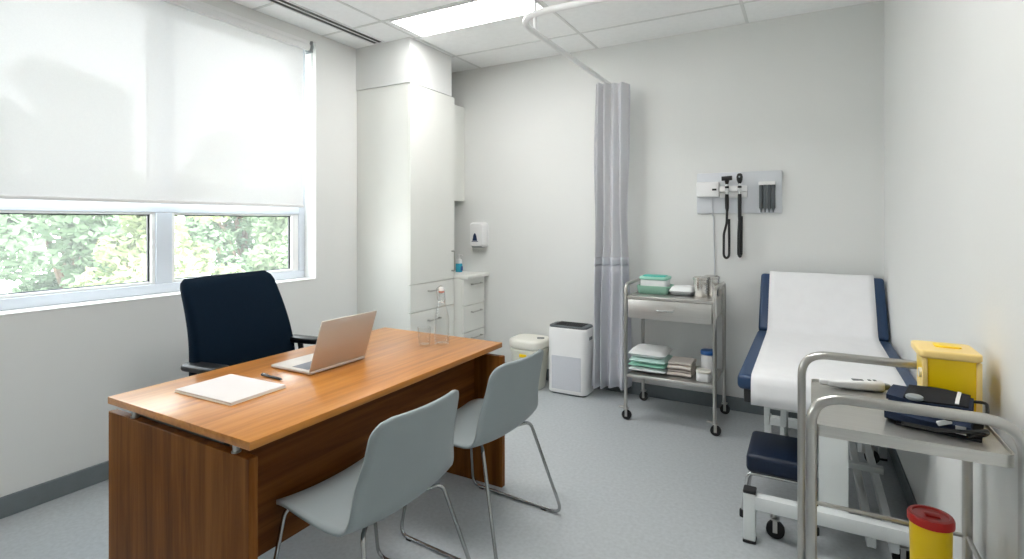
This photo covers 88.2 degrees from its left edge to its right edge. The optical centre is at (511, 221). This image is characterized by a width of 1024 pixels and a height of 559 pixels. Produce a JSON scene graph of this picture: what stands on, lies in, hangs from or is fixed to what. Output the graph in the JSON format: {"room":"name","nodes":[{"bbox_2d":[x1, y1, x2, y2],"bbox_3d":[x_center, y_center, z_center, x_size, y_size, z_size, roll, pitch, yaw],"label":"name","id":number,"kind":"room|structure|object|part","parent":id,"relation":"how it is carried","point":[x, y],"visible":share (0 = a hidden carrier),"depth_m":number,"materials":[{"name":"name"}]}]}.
{"room":"examination room","nodes":[
{"label":"examination room","id":0,"kind":"room"},
{"bbox_2d":[0,0,356,496],"bbox_3d":[-2.281,-0.030,2.859,0.220,2.820,5.570,0,0,29],"label":"wall","id":1,"kind":"structure","parent":0,"point":[60,369],"depth_m":2.96,"materials":[{"name":"paint"}]},
{"bbox_2d":[0,460,108,518],"bbox_3d":[-2.416,1.330,2.379,0.012,0.100,4.600,0,0,29],"label":"baseboard","id":2,"kind":"structure","parent":1,"relation":"attached to","point":[16,502],"depth_m":2.62,"materials":[{"name":"plastic"}]},
{"bbox_2d":[0,50,303,310],"bbox_3d":[-2.368,-0.467,2.807,0.070,1.796,2.995,0,0,29],"label":"window","id":3,"kind":"structure","parent":1,"relation":"in","point":[160,218],"depth_m":3.16,"materials":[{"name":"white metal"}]},
{"bbox_3d":[-2.377,0.159,2.797,0.053,0.429,0.878,0,0,29],"label":"sash","id":4,"kind":"part","parent":3,"relation":"part of","materials":[{"name":"white metal"}]},
{"bbox_2d":[0,0,313,207],"bbox_3d":[-2.251,-0.736,2.722,0.077,1.257,2.957,0,0,29],"label":"roller blind","id":5,"kind":"object","parent":3,"relation":"attached to","point":[194,102],"visible":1,"depth_m":3.05,"materials":[{"name":"white fabric"}]},
{"bbox_3d":[-1.518,-0.769,4.004,0.015,1.102,0.004,0,0,29],"label":"pull cord","id":6,"kind":"part","parent":5,"relation":"part of","materials":[{"name":"grey plastic"}]},
{"bbox_3d":[-1.892,0.159,3.667,0.053,0.429,0.929,0,0,29],"label":"sash","id":7,"kind":"part","parent":3,"relation":"part of","materials":[{"name":"white metal"}]},
{"bbox_2d":[0,277,315,315],"bbox_3d":[-2.283,0.435,2.759,0.134,0.008,2.995,0,0,29],"label":"trim","id":8,"kind":"structure","parent":1,"relation":"attached to","point":[150,296],"depth_m":2.82,"materials":[{"name":"white paint"}]},
{"bbox_2d":[0,380,909,558],"bbox_3d":[-0.607,1.455,1.925,4.215,0.150,5.970,0,0,29],"label":"floor","id":9,"kind":"structure","parent":0,"point":[655,483],"depth_m":2.58,"materials":[{"name":"plastic"}]},
{"bbox_2d":[180,270,317,375],"bbox_3d":[-1.253,0.833,2.743,0.775,1.095,0.768,0,0,20],"label":"office chair","id":10,"kind":"object","parent":9,"relation":"on","point":[235,318],"visible":0.35,"depth_m":2.77,"materials":[{"name":"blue fabric"}]},
{"bbox_3d":[-1.441,0.689,2.483,0.260,0.033,0.085,0,0,20],"label":"armrest","id":11,"kind":"part","parent":10,"relation":"part of","materials":[{"name":"black plastic"}]},
{"bbox_3d":[-1.217,0.689,3.093,0.260,0.033,0.085,0,0,20],"label":"armrest","id":12,"kind":"part","parent":10,"relation":"part of","materials":[{"name":"black plastic"}]},
{"bbox_2d":[108,327,504,558],"bbox_3d":[-0.761,1.010,2.366,0.877,0.740,1.457,0,0,29],"label":"desk","id":13,"kind":"object","parent":9,"relation":"on","point":[190,477],"visible":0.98,"depth_m":1.86,"materials":[{"name":"brown wood"}]},
{"bbox_3d":[-1.126,1.040,1.766,0.824,0.680,0.030,0,0,29],"label":"panel","id":14,"kind":"part","parent":13,"relation":"part of","materials":[{"name":"brown wood"}]},
{"bbox_3d":[-0.815,0.696,2.387,0.550,0.058,1.355,0,0,29],"label":"support rail","id":15,"kind":"part","parent":13,"relation":"part of","materials":[{"name":"grey plastic"}]},
{"bbox_2d":[174,374,285,405],"bbox_3d":[-1.069,0.634,2.008,0.336,0.012,0.241,0,0,29],"label":"notepad","id":16,"kind":"object","parent":13,"relation":"on","point":[230,389],"visible":1,"depth_m":1.98,"materials":[{"name":"white paper"}]},
{"bbox_2d":[261,373,282,379],"bbox_3d":[-0.984,0.633,2.163,0.138,0.012,0.010,0,0,31],"label":"pen","id":17,"kind":"object","parent":13,"relation":"on","point":[262,374],"visible":1,"depth_m":2.16,"materials":[{"name":"black plastic"}]},
{"bbox_2d":[271,310,376,374],"bbox_3d":[-0.840,0.524,2.374,0.323,0.232,0.316,0,0,29],"label":"laptop","id":18,"kind":"object","parent":13,"relation":"on","point":[343,340],"visible":1,"depth_m":2.30,"materials":[{"name":"grey metal"}]},
{"bbox_3d":[-0.733,0.518,2.315,0.080,0.220,0.316,0,0,29],"label":"lid","id":19,"kind":"part","parent":18,"relation":"part of","materials":[{"name":"grey metal"}]},
{"bbox_3d":[-0.539,0.876,2.233,0.020,0.418,1.357,0,0,29],"label":"modesty panel","id":20,"kind":"part","parent":13,"relation":"part of","materials":[{"name":"brown wood"}]},
{"bbox_2d":[434,286,448,344],"bbox_3d":[-0.368,0.487,2.764,0.079,0.306,0.079,0,0,29],"label":"water bottle","id":21,"kind":"object","parent":13,"relation":"on","point":[441,290],"visible":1,"depth_m":2.75,"materials":[{"name":"clear glass"}]},
{"bbox_3d":[-0.418,1.040,2.960,0.857,0.680,0.030,0,0,29],"label":"panel","id":22,"kind":"part","parent":13,"relation":"part of","materials":[{"name":"brown wood"}]},
{"bbox_2d":[273,390,470,558],"bbox_3d":[-0.464,0.980,1.806,0.522,0.800,0.548,0,0,31],"label":"chair","id":23,"kind":"object","parent":9,"relation":"on","point":[407,453],"visible":1,"depth_m":1.66,"materials":[{"name":"grey plastic"}]},
{"bbox_3d":[-0.559,1.158,1.649,0.522,0.442,0.177,0,0,31],"label":"sled leg","id":24,"kind":"part","parent":23,"relation":"part of","materials":[{"name":"grey metal"}]},
{"bbox_3d":[-0.369,1.158,1.964,0.522,0.442,0.177,0,0,31],"label":"sled leg","id":25,"kind":"part","parent":23,"relation":"part of","materials":[{"name":"grey metal"}]},
{"bbox_2d":[357,83,454,335],"bbox_3d":[-0.883,0.145,4.511,0.609,2.470,0.588,0,0,29],"label":"tall cabinet","id":26,"kind":"object","parent":9,"relation":"on","point":[405,131],"visible":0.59,"depth_m":4.29,"materials":[{"name":"white laminate"}]},
{"bbox_2d":[356,37,451,96],"bbox_3d":[-0.912,-1.266,4.497,0.575,0.348,0.555,0,0,29],"label":"bulkhead","id":27,"kind":"structure","parent":26,"relation":"on","point":[405,60],"depth_m":4.27,"materials":[{"name":"paint"}]},
{"bbox_3d":[-0.659,0.864,4.381,0.020,0.283,0.580,0,0,29],"label":"drawer","id":28,"kind":"part","parent":26,"relation":"part of","materials":[{"name":"white laminate"}]},
{"bbox_3d":[-0.659,0.608,4.381,0.020,0.216,0.580,0,0,29],"label":"drawer","id":29,"kind":"part","parent":26,"relation":"part of","materials":[{"name":"white laminate"}]},
{"bbox_3d":[-0.657,-0.297,4.385,0.020,1.582,0.588,0,0,29],"label":"door","id":30,"kind":"part","parent":26,"relation":"part of","materials":[{"name":"white laminate"}]},
{"bbox_2d":[454,277,483,339],"bbox_3d":[-0.616,0.941,4.897,0.699,0.878,0.342,0,0,29],"label":"base cabinet","id":31,"kind":"object","parent":9,"relation":"on","point":[468,293],"visible":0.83,"depth_m":4.67,"materials":[{"name":"white laminate"}]},
{"bbox_2d":[452,271,488,278],"bbox_3d":[-0.607,0.485,4.905,0.707,0.030,0.360,0,0,29],"label":"countertop","id":32,"kind":"structure","parent":31,"relation":"on","point":[464,274],"depth_m":4.71,"materials":[{"name":"white laminate"}]},
{"bbox_2d":[456,254,462,271],"bbox_3d":[-0.490,0.385,4.940,0.076,0.170,0.045,0,0,29],"label":"soap bottle","id":33,"kind":"object","parent":32,"relation":"on","point":[459,267],"visible":1,"depth_m":4.92,"materials":[{"name":"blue plastic"}]},
{"bbox_3d":[-0.347,1.135,4.747,0.020,0.319,0.338,0,0,29],"label":"drawer","id":34,"kind":"part","parent":31,"relation":"part of","materials":[{"name":"white laminate"}]},
{"bbox_3d":[-0.347,0.856,4.747,0.020,0.229,0.338,0,0,29],"label":"drawer","id":35,"kind":"part","parent":31,"relation":"part of","materials":[{"name":"white laminate"}]},
{"bbox_3d":[-0.347,0.621,4.747,0.020,0.229,0.338,0,0,29],"label":"drawer","id":36,"kind":"part","parent":31,"relation":"part of","materials":[{"name":"white laminate"}]},
{"bbox_2d":[400,349,560,558],"bbox_3d":[-0.131,0.980,2.402,0.522,0.800,0.548,0,0,33],"label":"chair","id":37,"kind":"object","parent":9,"relation":"on","point":[511,395],"visible":0.86,"depth_m":2.25,"materials":[{"name":"grey plastic"}]},
{"bbox_3d":[-0.232,1.158,2.248,0.522,0.442,0.177,0,0,33],"label":"sled leg","id":38,"kind":"part","parent":37,"relation":"part of","materials":[{"name":"grey metal"}]},
{"bbox_3d":[-0.031,1.158,2.555,0.522,0.442,0.177,0,0,33],"label":"sled leg","id":39,"kind":"part","parent":37,"relation":"part of","materials":[{"name":"grey metal"}]},
{"bbox_2d":[509,334,548,390],"bbox_3d":[0.151,1.168,4.416,0.300,0.424,0.280,0,0,29],"label":"bin","id":40,"kind":"object","parent":9,"relation":"on","point":[521,345],"visible":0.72,"depth_m":4.33,"materials":[{"name":"beige plastic"}]},
{"bbox_3d":[0.151,1.004,4.416,0.300,0.079,0.280,0,0,29],"label":"lid","id":41,"kind":"part","parent":40,"relation":"part of","materials":[{"name":"beige plastic"}]},
{"bbox_2d":[549,321,593,396],"bbox_3d":[0.480,1.104,4.282,0.336,0.552,0.212,0,0,29],"label":"air purifier","id":42,"kind":"object","parent":9,"relation":"on","point":[571,344],"visible":1,"depth_m":4.19,"materials":[{"name":"white plastic"}]},
{"bbox_2d":[552,355,580,391],"bbox_3d":[0.428,1.202,4.192,0.250,0.265,0.004,0,0,29],"label":"grille","id":43,"kind":"object","parent":42,"relation":"attached to","point":[566,369],"depth_m":4.19,"materials":[{"name":"white plastic"}]},
{"bbox_2d":[550,321,592,329],"bbox_3d":[0.480,0.843,4.284,0.325,0.021,0.200,0,0,29],"label":"vent","id":44,"kind":"object","parent":42,"relation":"attached to","point":[558,325],"depth_m":4.24,"materials":[{"name":"grey plastic"}]},
{"bbox_2d":[618,278,729,435],"bbox_3d":[1.152,0.901,3.742,0.676,0.958,0.498,0,0,29],"label":"trolley","id":45,"kind":"object","parent":9,"relation":"on","point":[670,307],"visible":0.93,"depth_m":3.60,"materials":[{"name":"metal"}]},
{"bbox_3d":[0.905,0.859,3.890,0.025,0.872,0.470,0,0,29],"label":"frame","id":46,"kind":"part","parent":45,"relation":"part of","materials":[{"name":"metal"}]},
{"bbox_2d":[628,365,667,373],"bbox_3d":[0.998,1.040,3.795,0.262,0.038,0.270,0,0,29],"label":"pack","id":47,"kind":"object","parent":45,"relation":"on","point":[632,367],"visible":0.42,"depth_m":3.69},
{"bbox_2d":[628,361,668,368],"bbox_3d":[0.997,1.008,3.796,0.262,0.026,0.270,0,0,29],"label":"pack","id":48,"kind":"object","parent":47,"relation":"on","point":[664,366],"visible":0.34,"depth_m":3.69},
{"bbox_2d":[629,354,672,364],"bbox_3d":[0.999,0.976,3.794,0.258,0.038,0.270,0,0,29],"label":"pack","id":49,"kind":"object","parent":48,"relation":"on","point":[668,357],"visible":0.52,"depth_m":3.70},
{"bbox_2d":[628,344,672,358],"bbox_3d":[0.997,0.928,3.795,0.264,0.059,0.270,0,0,29],"label":"pack","id":50,"kind":"object","parent":49,"relation":"on","point":[640,350],"visible":1,"depth_m":3.72},
{"bbox_2d":[637,284,673,294],"bbox_3d":[1.037,0.484,3.819,0.225,0.058,0.195,0,0,29],"label":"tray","id":51,"kind":"object","parent":45,"relation":"on","point":[658,290],"visible":0.78,"depth_m":3.73,"materials":[{"name":"green plastic"}]},
{"bbox_2d":[639,274,670,286],"bbox_3d":[1.037,0.445,3.819,0.200,0.120,0.168,0,0,29],"label":"box","id":52,"kind":"object","parent":51,"relation":"on","point":[647,279],"visible":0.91,"depth_m":3.76,"materials":[{"name":"white plastic"}]},
{"bbox_3d":[1.037,0.403,3.819,0.200,0.022,0.168,0,0,29],"label":"lid","id":53,"kind":"part","parent":52,"relation":"part of","materials":[{"name":"teal plastic"}]},
{"bbox_3d":[1.027,0.597,3.544,0.120,0.016,0.030,0,0,29],"label":"handle","id":54,"kind":"part","parent":45,"relation":"part of","materials":[{"name":"silver metal"}]},
{"bbox_3d":[1.054,0.602,3.555,0.551,0.129,0.018,0,0,29],"label":"drawer","id":55,"kind":"part","parent":45,"relation":"part of","materials":[{"name":"metal"}]},
{"bbox_2d":[627,288,722,303],"bbox_3d":[1.159,0.507,3.744,0.567,0.054,0.451,0,0,29],"label":"tray","id":56,"kind":"object","parent":45,"relation":"on","point":[636,297],"depth_m":3.59,"materials":[{"name":"metal"}]},
{"bbox_2d":[627,366,722,388],"bbox_3d":[1.159,1.071,3.744,0.567,0.022,0.451,0,0,29],"label":"shelf","id":57,"kind":"object","parent":45,"relation":"attached to","point":[692,381],"depth_m":3.59,"materials":[{"name":"metal"}]},
{"bbox_2d":[669,285,693,295],"bbox_3d":[1.200,0.480,3.705,0.165,0.067,0.150,0,0,29],"label":"pack","id":58,"kind":"object","parent":45,"relation":"on","point":[683,290],"visible":0.91,"depth_m":3.65},
{"bbox_2d":[667,366,695,377],"bbox_3d":[1.188,1.036,3.689,0.155,0.043,0.217,0,0,29],"label":"folded towel","id":59,"kind":"object","parent":45,"relation":"on","point":[675,372],"visible":0.59,"depth_m":3.61,"materials":[{"name":"beige fabric"}]},
{"bbox_2d":[667,356,695,370],"bbox_3d":[1.188,0.987,3.689,0.155,0.046,0.218,0,0,29],"label":"folded towel","id":60,"kind":"object","parent":59,"relation":"on","point":[683,363],"visible":1,"depth_m":3.63,"materials":[{"name":"beige fabric"}]},
{"bbox_2d":[693,276,707,297],"bbox_3d":[1.292,0.443,3.619,0.099,0.142,0.099,0,0,29],"label":"jar","id":61,"kind":"object","parent":45,"relation":"on","point":[700,283],"visible":1,"depth_m":3.58,"materials":[{"name":"clear glass"}]},
{"bbox_3d":[1.292,0.382,3.619,0.099,0.020,0.099,0,0,29],"label":"lid","id":62,"kind":"part","parent":61,"relation":"part of","materials":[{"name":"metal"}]},
{"bbox_2d":[696,368,711,382],"bbox_3d":[1.279,1.024,3.523,0.094,0.072,0.089,0,0,29],"label":"tub","id":63,"kind":"object","parent":45,"relation":"on","point":[702,374],"visible":1,"depth_m":3.49,"materials":[{"name":"white plastic"}]},
{"bbox_3d":[1.279,0.996,3.523,0.094,0.016,0.089,0,0,29],"label":"lid","id":64,"kind":"part","parent":63,"relation":"part of","materials":[{"name":"beige plastic"}]},
{"bbox_2d":[700,348,712,378],"bbox_3d":[1.343,0.968,3.614,0.100,0.182,0.099,0,0,29],"label":"tub","id":65,"kind":"object","parent":45,"relation":"on","point":[706,353],"visible":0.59,"depth_m":3.58,"materials":[{"name":"white plastic"}]},
{"bbox_3d":[1.343,0.891,3.614,0.100,0.028,0.099,0,0,29],"label":"screw lid","id":66,"kind":"part","parent":65,"relation":"part of","materials":[{"name":"blue plastic"}]},
{"bbox_2d":[705,275,719,296],"bbox_3d":[1.391,0.441,3.673,0.108,0.145,0.108,0,0,29],"label":"jar","id":67,"kind":"object","parent":45,"relation":"on","point":[713,280],"visible":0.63,"depth_m":3.63,"materials":[{"name":"clear glass"}]},
{"bbox_3d":[1.391,0.379,3.673,0.108,0.020,0.108,0,0,29],"label":"lid","id":68,"kind":"part","parent":67,"relation":"part of","materials":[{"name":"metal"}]},
{"bbox_3d":[1.417,0.859,3.604,0.025,0.872,0.470,0,0,29],"label":"frame","id":69,"kind":"part","parent":45,"relation":"part of","materials":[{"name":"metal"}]},
{"bbox_2d":[739,431,818,535],"bbox_3d":[1.275,1.224,2.518,0.325,0.312,0.330,0,0,29],"label":"step stool","id":70,"kind":"object","parent":9,"relation":"on","point":[769,455],"visible":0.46,"depth_m":2.43,"materials":[{"name":"blue leather"}]},
{"bbox_3d":[1.280,1.111,2.515,0.275,0.087,0.330,0,0,29],"label":"seat","id":71,"kind":"part","parent":70,"relation":"part of","materials":[{"name":"blue leather"}]},
{"bbox_3d":[1.212,1.264,2.404,0.316,0.211,0.020,0,0,29],"label":"leg frame","id":72,"kind":"part","parent":70,"relation":"part of","materials":[{"name":"silver metal"}]},
{"bbox_2d":[737,273,916,558],"bbox_3d":[1.671,0.870,2.840,0.716,1.020,1.644,0,0,29],"label":"couch","id":73,"kind":"object","parent":9,"relation":"on","point":[834,462],"visible":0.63,"depth_m":2.26,"materials":[{"name":"blue plastic"}]},
{"bbox_3d":[1.030,1.268,2.288,0.048,0.200,0.052,0,0,29],"label":"foot post","id":74,"kind":"part","parent":73,"relation":"part of","materials":[{"name":"white metal"}]},
{"bbox_3d":[1.627,1.294,3.358,0.040,0.148,0.040,0,0,29],"label":"foot post","id":75,"kind":"part","parent":73,"relation":"part of","materials":[{"name":"white metal"}]},
{"bbox_3d":[1.400,1.046,2.504,0.285,0.488,0.458,0,0,29],"label":"lift arm","id":76,"kind":"part","parent":73,"relation":"part of"},
{"bbox_2d":[759,273,888,341],"bbox_3d":[2.000,0.547,3.429,0.708,0.375,0.294,0,0,29],"label":"backrest cushion","id":77,"kind":"object","parent":73,"relation":"on","point":[881,309],"depth_m":3.32,"materials":[{"name":"white paper"}]},
{"bbox_2d":[737,330,916,389],"bbox_3d":[1.639,0.740,2.781,0.716,0.070,1.165,0,0,29],"label":"seat cushion","id":78,"kind":"object","parent":73,"relation":"on","point":[744,376],"depth_m":2.65,"materials":[{"name":"blue plastic"}]},
{"bbox_2d":[751,271,905,412],"bbox_3d":[1.700,0.587,2.894,0.594,0.489,1.455,0,0,29],"label":"paper","id":79,"kind":"object","parent":73,"relation":"on","point":[808,313],"visible":0.84,"depth_m":3.20,"materials":[{"name":"white paper"}]},
{"bbox_3d":[1.945,1.032,2.951,0.038,0.466,0.184,0,0,29],"label":"lift arm","id":80,"kind":"part","parent":73,"relation":"part of"},
{"bbox_3d":[2.151,1.294,3.065,0.040,0.148,0.040,0,0,29],"label":"foot post","id":81,"kind":"part","parent":73,"relation":"part of","materials":[{"name":"grey metal"}]},
{"bbox_2d":[797,351,1023,558],"bbox_3d":[1.023,0.898,1.420,0.479,0.963,0.503,0,0,29],"label":"trolley","id":82,"kind":"object","parent":9,"relation":"on","point":[833,412],"visible":0.7,"depth_m":1.30,"materials":[{"name":"grey metal"}]},
{"bbox_2d":[819,378,890,391],"bbox_3d":[1.044,0.494,1.611,0.189,0.032,0.038,0,0,17],"label":"thermometer","id":83,"kind":"object","parent":82,"relation":"on","point":[872,385],"visible":0.97,"depth_m":1.60,"materials":[{"name":"white plastic"}]},
{"bbox_3d":[1.033,0.908,1.418,0.402,0.012,0.474,0,0,29],"label":"guard rail","id":84,"kind":"part","parent":82,"relation":"part of","materials":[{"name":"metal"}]},
{"bbox_2d":[811,379,1014,467],"bbox_3d":[1.025,0.518,1.419,0.383,0.028,0.441,0,0,29],"label":"tray","id":85,"kind":"object","parent":82,"relation":"on","point":[842,422],"depth_m":1.27,"materials":[{"name":"metal"}]},
{"bbox_2d":[907,504,955,558],"bbox_3d":[1.101,0.922,1.389,0.101,0.310,0.100,0,0,29],"label":"bin","id":86,"kind":"object","parent":82,"relation":"on","point":[931,529],"visible":1,"depth_m":1.36,"materials":[{"name":"yellow plastic"}]},
{"bbox_3d":[1.101,0.780,1.389,0.101,0.024,0.100,0,0,29],"label":"lid","id":87,"kind":"part","parent":86,"relation":"part of","materials":[{"name":"red plastic"}]},
{"bbox_2d":[884,384,989,442],"bbox_3d":[1.072,0.475,1.332,0.201,0.077,0.192,0,0,43],"label":"blood pressure cuff","id":88,"kind":"object","parent":82,"relation":"on","point":[924,395],"visible":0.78,"depth_m":1.31,"materials":[{"name":"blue fabric"}]},
{"bbox_2d":[911,340,982,412],"bbox_3d":[1.203,0.427,1.468,0.136,0.168,0.148,0,0,29],"label":"box","id":89,"kind":"object","parent":82,"relation":"on","point":[955,367],"visible":0.85,"depth_m":1.41,"materials":[{"name":"yellow plastic"}]},
{"bbox_3d":[1.125,0.439,1.439,0.012,0.137,0.011,0,0,29],"label":"corner post","id":90,"kind":"part","parent":89,"relation":"part of","materials":[{"name":"yellow plastic"}]},
{"bbox_3d":[1.203,0.359,1.468,0.136,0.022,0.148,0,0,29],"label":"lid","id":91,"kind":"part","parent":89,"relation":"part of","materials":[{"name":"yellow plastic"}]},
{"bbox_3d":[1.224,0.439,1.383,0.012,0.137,0.011,0,0,29],"label":"corner post","id":92,"kind":"part","parent":89,"relation":"part of","materials":[{"name":"yellow plastic"}]},
{"bbox_2d":[230,0,880,72],"bbox_3d":[-0.607,-1.498,1.925,4.215,0.124,5.970,0,0,29],"label":"ceiling","id":93,"kind":"structure","parent":0,"point":[614,22],"depth_m":3.80,"materials":[{"name":"tile"}]},
{"bbox_2d":[266,0,383,43],"bbox_3d":[-1.501,-1.436,3.457,0.110,0.012,1.783,0,0,29],"label":"ceiling vent","id":94,"kind":"object","parent":93,"relation":"in","point":[287,4],"visible":1,"depth_m":3.76,"materials":[{"name":"white plastic"}]},
{"bbox_2d":[389,0,544,36],"bbox_3d":[-0.317,-1.434,3.670,1.070,0.012,0.370,0,0,29],"label":"recessed light","id":95,"kind":"object","parent":93,"relation":"in","point":[472,13],"visible":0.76,"depth_m":3.67,"materials":[{"name":"white plastic"}]},
{"bbox_2d":[522,0,611,83],"bbox_3d":[1.196,-1.271,3.159,1.865,0.338,1.654,0,0,29],"label":"rail","id":96,"kind":"object","parent":93,"relation":"hanging from","point":[534,14],"visible":0.98,"depth_m":3.03,"materials":[{"name":"white plastic"}]},
{"bbox_2d":[592,79,631,389],"bbox_3d":[0.778,0.095,4.138,0.286,2.401,0.241,0,0,29],"label":"privacy curtain","id":97,"kind":"object","parent":96,"relation":"hanging from","point":[612,101],"visible":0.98,"depth_m":4.12,"materials":[{"name":"fabric"}]},
{"bbox_2d":[592,265,631,389],"bbox_3d":[0.780,0.815,4.124,0.315,0.960,0.141,0,0,11],"label":"drape","id":98,"kind":"object","parent":97,"relation":"hanging from","point":[609,280],"depth_m":4.12,"materials":[{"name":"fabric"}]},
{"bbox_2d":[451,0,883,397],"bbox_3d":[0.787,-0.030,4.422,4.215,2.820,0.150,0,0,29],"label":"wall","id":99,"kind":"structure","parent":0,"point":[801,96],"depth_m":4.01,"materials":[{"name":"paint"}]},
{"bbox_2d":[454,105,464,200],"bbox_3d":[-0.729,-0.638,4.970,0.435,0.889,0.370,0,0,29],"label":"upper cabinet","id":100,"kind":"object","parent":99,"relation":"attached to","point":[459,112],"visible":0.3,"depth_m":4.95,"materials":[{"name":"white laminate"}]},
{"bbox_2d":[470,222,487,247],"bbox_3d":[-0.310,0.121,4.894,0.160,0.234,0.092,0,0,29],"label":"wall dispenser","id":101,"kind":"object","parent":99,"relation":"attached to","point":[478,231],"visible":1,"depth_m":4.85,"materials":[{"name":"white plastic"}]},
{"bbox_2d":[546,369,796,418],"bbox_3d":[1.107,1.330,4.150,2.990,0.100,0.012,0,0,29],"label":"baseboard","id":102,"kind":"structure","parent":99,"relation":"attached to","point":[655,391],"depth_m":4.00,"materials":[{"name":"plastic"}]},
{"bbox_2d":[696,170,781,274],"bbox_3d":[1.629,0.454,3.815,0.572,1.632,0.086,0,0,29],"label":"board","id":103,"kind":"object","parent":99,"relation":"attached to","point":[710,189],"visible":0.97,"depth_m":3.84,"materials":[{"name":"white plastic"}]},
{"bbox_2d":[721,176,731,258],"bbox_3d":[1.554,-0.031,3.815,0.071,0.601,0.055,0,0,29],"label":"otoscope","id":104,"kind":"object","parent":103,"relation":"attached to","point":[726,179],"visible":1,"depth_m":3.81,"materials":[{"name":"black plastic"}]},
{"bbox_3d":[1.553,0.095,3.820,0.057,0.350,0.029,0,0,-3],"label":"cord","id":105,"kind":"part","parent":104,"relation":"part of","materials":[{"name":"black plastic"}]},
{"bbox_3d":[1.552,-0.165,3.815,0.028,0.181,0.029,0,0,29],"label":"handle","id":106,"kind":"part","parent":104,"relation":"part of","materials":[{"name":"black plastic"}]},
{"bbox_2d":[736,173,742,257],"bbox_3d":[1.631,-0.044,3.780,0.043,0.604,0.063,0,0,29],"label":"ophthalmoscope","id":107,"kind":"object","parent":103,"relation":"attached to","point":[739,177],"visible":1,"depth_m":3.77,"materials":[{"name":"black plastic"}]},
{"bbox_3d":[1.627,-0.128,3.774,0.026,0.257,0.027,0,0,29],"label":"handle","id":108,"kind":"part","parent":107,"relation":"part of","materials":[{"name":"black plastic"}]},
{"bbox_3d":[1.636,0.109,3.783,0.053,0.299,0.027,0,0,-32],"label":"cord","id":109,"kind":"part","parent":107,"relation":"part of","materials":[{"name":"black plastic"}]},
{"bbox_2d":[758,181,775,211],"bbox_3d":[1.796,-0.175,3.720,0.107,0.218,0.048,0,0,29],"label":"dispenser","id":110,"kind":"object","parent":103,"relation":"attached to","point":[767,189],"visible":1,"depth_m":3.71,"materials":[{"name":"white plastic"}]},
{"bbox_2d":[884,0,1023,558],"bbox_3d":[1.125,-0.030,0.959,0.150,2.820,5.570,0,0,29],"label":"wall","id":111,"kind":"structure","parent":0,"point":[954,69],"depth_m":1.73,"materials":[{"name":"paint"}]},
{"bbox_2d":[887,448,916,506],"bbox_3d":[1.051,1.330,0.992,0.012,0.100,5.557,0,0,29],"label":"baseboard","id":112,"kind":"structure","parent":111,"relation":"attached to","point":[907,491],"depth_m":2.70,"materials":[{"name":"plastic"}]},
{"label":"outside","id":113,"kind":"structure","parent":0,"visible":0},
{"bbox_2d":[0,273,210,293],"bbox_3d":[-20.539,5.930,28.635,56.225,0.100,90.000,0,0,29],"label":"ground","id":114,"kind":"structure","parent":113,"point":[203,274],"depth_m":57.82,"materials":[{"name":"white"}]},
{"bbox_2d":[0,214,50,284],"bbox_3d":[-7.684,2.189,6.861,2.682,7.395,2.510,0,0,-7],"label":"tree","id":115,"kind":"object","parent":114,"relation":"on","point":[14,232],"visible":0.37,"depth_m":7.51,"materials":[{"name":"green plant"}]},
{"bbox_2d":[5,214,131,292],"bbox_3d":[-9.378,1.176,11.224,3.310,9.426,3.241,0,0,-4],"label":"tree","id":116,"kind":"object","parent":114,"relation":"on","point":[79,235],"visible":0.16,"depth_m":10.38,"materials":[{"name":"green plant"}]},
{"bbox_2d":[68,215,245,287],"bbox_3d":[-6.176,2.340,9.583,2.496,7.094,2.435,0,0,19],"label":"tree","id":117,"kind":"object","parent":114,"relation":"on","point":[129,262],"visible":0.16,"depth_m":9.19,"materials":[{"name":"green plant"}]},
{"bbox_2d":[178,216,273,274],"bbox_3d":[-7.523,1.604,14.515,3.116,8.568,2.978,0,0,37],"label":"tree","id":118,"kind":"object","parent":114,"relation":"on","point":[234,234],"visible":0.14,"depth_m":13.71,"materials":[{"name":"green plant"}]},
{"bbox_2d":[246,217,287,270],"bbox_3d":[-4.684,2.244,12.220,2.566,7.286,2.506,0,0,-43],"label":"tree","id":119,"kind":"object","parent":114,"relation":"on","point":[273,241],"visible":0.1,"depth_m":11.73,"materials":[{"name":"green plant"}]}
]}

